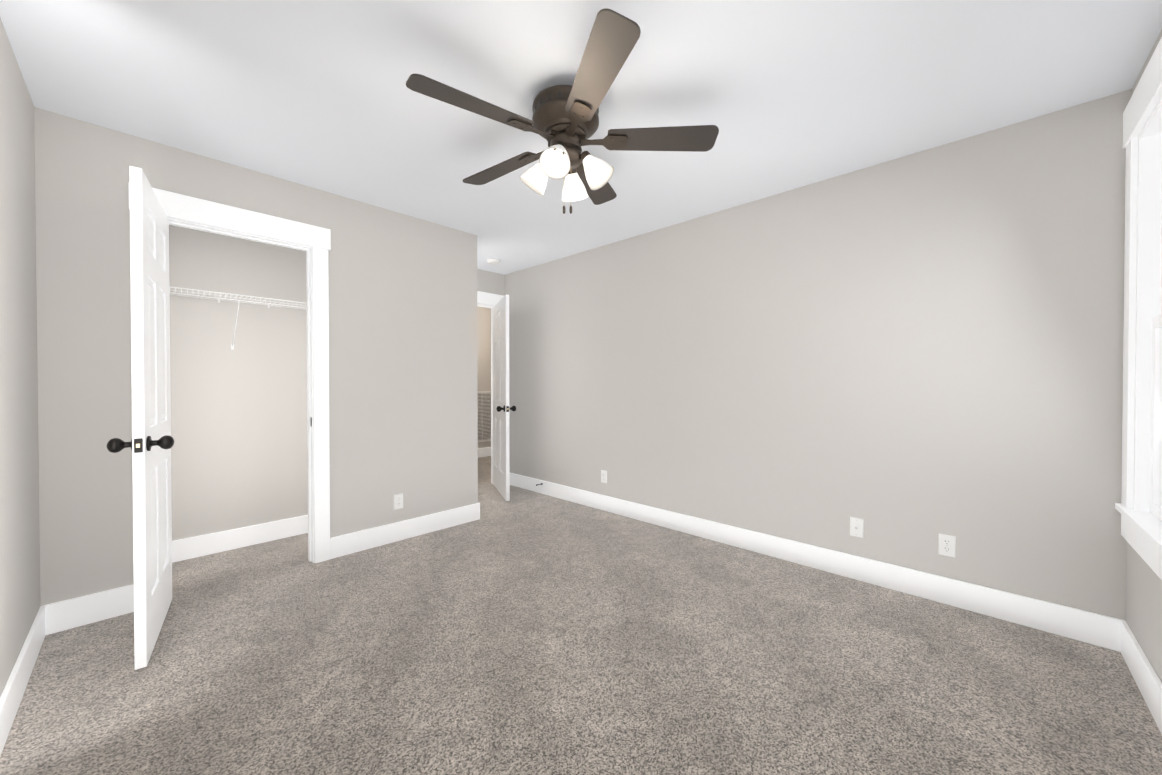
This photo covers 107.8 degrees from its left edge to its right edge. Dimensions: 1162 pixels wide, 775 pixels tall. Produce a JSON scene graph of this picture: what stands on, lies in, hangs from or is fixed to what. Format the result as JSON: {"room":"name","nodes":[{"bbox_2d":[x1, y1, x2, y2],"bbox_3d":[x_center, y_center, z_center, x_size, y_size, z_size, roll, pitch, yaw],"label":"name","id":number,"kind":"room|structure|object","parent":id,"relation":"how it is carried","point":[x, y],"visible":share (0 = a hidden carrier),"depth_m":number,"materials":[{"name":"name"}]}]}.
{"room":"empty bedroom","nodes":[
{"label":"empty bedroom","id":0,"kind":"room"},
{"bbox_2d":[0,18,39,696],"bbox_3d":[-1.574,-0.058,0.983,4.740,2.440,0.110,1,1,44],"label":"wall","id":1,"kind":"structure","parent":0,"point":[19,541],"depth_m":1.63,"materials":[{"name":"paint"}]},
{"bbox_2d":[0,603,51,755],"bbox_3d":[-1.200,1.095,0.724,3.606,0.140,0.018,1,1,44],"label":"baseboard","id":2,"kind":"structure","parent":1,"relation":"attached to","point":[12,694],"depth_m":1.59,"materials":[{"name":"paint"}]},
{"bbox_2d":[169,225,307,540],"bbox_3d":[-2.353,-0.081,3.349,0.340,2.440,2.228,1,1,44],"label":"wall","id":3,"kind":"structure","parent":0,"point":[239,453],"depth_m":3.00,"materials":[{"name":"paint"}]},
{"bbox_2d":[169,286,306,349],"bbox_3d":[-2.119,-0.443,3.121,0.310,0.348,2.228,1,1,44],"label":"wire closet shelf","id":4,"kind":"object","parent":3,"relation":"attached to","point":[245,301],"visible":0.27,"depth_m":2.85,"materials":[{"name":"white metal"}]},
{"bbox_2d":[172,515,307,562],"bbox_3d":[-2.224,1.070,3.236,0.018,0.140,2.228,1,1,44],"label":"baseboard","id":5,"kind":"structure","parent":3,"relation":"attached to","point":[202,545],"depth_m":3.00,"materials":[{"name":"paint"}]},
{"bbox_2d":[34,107,477,605],"bbox_3d":[-1.739,-0.076,2.836,0.110,2.440,2.338,1,1,44],"label":"wall","id":6,"kind":"structure","parent":0,"point":[403,392],"depth_m":2.47,"materials":[{"name":"paint"}]},
{"bbox_2d":[52,584,133,633],"bbox_3d":[-2.386,1.082,2.081,0.015,0.140,0.275,1,1,44],"label":"baseboard","id":7,"kind":"structure","parent":6,"relation":"attached to","point":[91,608],"depth_m":2.07,"materials":[{"name":"paint"}]},
{"bbox_2d":[107,166,173,669],"bbox_3d":[-2.003,0.126,1.986,0.197,2.030,0.710,0,1,-38],"label":"closet door","id":8,"kind":"structure","parent":6,"relation":"in","point":[150,444],"depth_m":1.80,"materials":[{"name":"paint"}]},
{"bbox_2d":[128,182,330,562],"bbox_3d":[-2.020,0.052,2.526,0.134,2.190,0.914,1,1,44],"label":"trim","id":9,"kind":"structure","parent":6,"relation":"attached to","point":[189,212],"depth_m":2.75,"materials":[{"name":"paint"}]},
{"bbox_2d":[394,493,402,509],"bbox_3d":[-1.359,0.851,3.155,0.008,0.115,0.070,1,1,44],"label":"outlet","id":10,"kind":"object","parent":6,"relation":"attached to","point":[398,501],"visible":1,"depth_m":3.15,"materials":[{"name":"white plastic"}]},
{"bbox_2d":[330,503,479,558],"bbox_3d":[-1.276,1.070,3.241,0.018,0.140,1.158,1,1,44],"label":"baseboard","id":11,"kind":"structure","parent":6,"relation":"attached to","point":[350,543],"depth_m":3.16,"materials":[{"name":"paint"}]},
{"bbox_2d":[477,306,490,448],"bbox_3d":[-1.827,-0.112,6.564,0.110,2.440,4.800,1,1,44],"label":"wall","id":12,"kind":"structure","parent":0,"point":[484,344],"depth_m":6.77,"materials":[{"name":"paint"}]},
{"bbox_2d":[478,391,490,441],"bbox_3d":[-1.506,0.461,6.816,0.013,0.810,0.600,1,1,44],"label":"air vent","id":13,"kind":"object","parent":12,"relation":"in","point":[484,416],"visible":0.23,"depth_m":6.78,"materials":[{"name":"white metal"}]},
{"bbox_2d":[478,447,490,456],"bbox_3d":[-1.817,1.039,6.497,0.015,0.140,4.700,1,1,44],"label":"baseboard","id":14,"kind":"structure","parent":12,"relation":"attached to","point":[482,452],"depth_m":6.77,"materials":[{"name":"paint"}]},
{"bbox_2d":[477,269,504,295],"bbox_3d":[-1.298,-0.093,4.616,0.110,2.440,1.062,1,1,44],"label":"wall","id":15,"kind":"structure","parent":0,"point":[490,282],"depth_m":4.81,"materials":[{"name":"paint"}]},
{"bbox_2d":[477,291,503,483],"bbox_3d":[-1.254,0.032,4.646,0.134,2.190,0.934,1,1,44],"label":"door frame","id":16,"kind":"structure","parent":15,"relation":"attached to","point":[488,300],"depth_m":4.90,"materials":[{"name":"paint"}]},
{"bbox_2d":[493,295,515,500],"bbox_3d":[-0.858,0.101,4.516,0.197,2.030,0.774,0,1,-21],"label":"entry door","id":17,"kind":"structure","parent":15,"relation":"in","point":[501,467],"depth_m":4.38,"materials":[{"name":"paint"}]},
{"bbox_2d":[0,456,1161,774],"bbox_3d":[-0.054,1.185,3.832,6.470,0.100,6.310,1,1,44],"label":"floor","id":18,"kind":"structure","parent":0,"point":[524,632],"depth_m":1.71,"materials":[{"name":"carpet"}]},
{"bbox_2d":[0,0,1161,274],"bbox_3d":[-0.054,-1.355,3.807,6.470,0.100,6.310,1,1,44],"label":"ceiling","id":19,"kind":"structure","parent":0,"point":[780,94],"depth_m":1.79,"materials":[{"name":"paint"}]},
{"bbox_2d":[487,258,499,264],"bbox_3d":[-0.900,-1.292,4.362,0.136,0.037,0.136,1,1,44],"label":"smoke detector","id":20,"kind":"object","parent":19,"relation":"attached to","point":[492,261],"visible":1,"depth_m":4.32,"materials":[{"name":"white plastic"}]},
{"bbox_2d":[406,8,718,213],"bbox_3d":[-0.104,-1.026,1.893,1.265,0.522,1.282,1,1,44],"label":"ceiling fan","id":21,"kind":"object","parent":19,"relation":"hanging from","point":[564,121],"visible":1,"depth_m":1.79,"materials":[{"name":"brown wood"}]},
{"bbox_2d":[505,89,1131,619],"bbox_3d":[0.778,-0.082,3.437,4.740,2.440,0.110,1,1,44],"label":"wall","id":22,"kind":"structure","parent":0,"point":[909,357],"depth_m":2.44,"materials":[{"name":"paint"}]},
{"bbox_2d":[601,470,606,482],"bbox_3d":[0.210,0.824,3.908,0.070,0.115,0.008,1,1,44],"label":"electrical outlet","id":23,"kind":"object","parent":22,"relation":"attached to","point":[603,476],"visible":1,"depth_m":3.90,"materials":[{"name":"white plastic"}]},
{"bbox_2d":[510,473,1115,650],"bbox_3d":[0.734,1.069,3.402,4.520,0.140,0.018,1,1,44],"label":"baseboard","id":24,"kind":"structure","parent":22,"relation":"attached to","point":[1104,631],"depth_m":2.45,"materials":[{"name":"paint"}]},
{"bbox_2d":[850,517,863,537],"bbox_3d":[1.645,0.837,2.529,0.070,0.115,0.016,1,1,44],"label":"outlet","id":25,"kind":"object","parent":22,"relation":"attached to","point":[856,527],"visible":1,"depth_m":2.53,"materials":[{"name":"white plastic"}]},
{"bbox_2d":[938,533,955,557],"bbox_3d":[1.943,0.840,2.248,0.070,0.115,0.008,1,1,44],"label":"electrical outlet","id":26,"kind":"object","parent":22,"relation":"attached to","point":[946,545],"visible":1,"depth_m":2.25,"materials":[{"name":"white plastic"}]},
{"bbox_2d":[1125,29,1161,682],"bbox_3d":[1.274,-0.054,0.608,0.110,2.440,3.290,1,1,44],"label":"wall","id":27,"kind":"structure","parent":0,"point":[1143,620],"depth_m":1.63,"materials":[{"name":"paint"}]},
{"bbox_2d":[1115,37,1161,579],"bbox_3d":[2.014,-0.272,1.401,0.148,1.830,1.113,1,1,44],"label":"window unit","id":28,"kind":"structure","parent":27,"relation":"in","point":[1140,510],"depth_m":1.72,"materials":[{"name":"paint"}]},
{"bbox_2d":[1116,618,1161,733],"bbox_3d":[1.232,1.095,0.666,0.015,0.140,3.240,1,1,44],"label":"baseboard","id":29,"kind":"structure","parent":27,"relation":"attached to","point":[1149,684],"depth_m":1.60,"materials":[{"name":"paint"}]}
]}

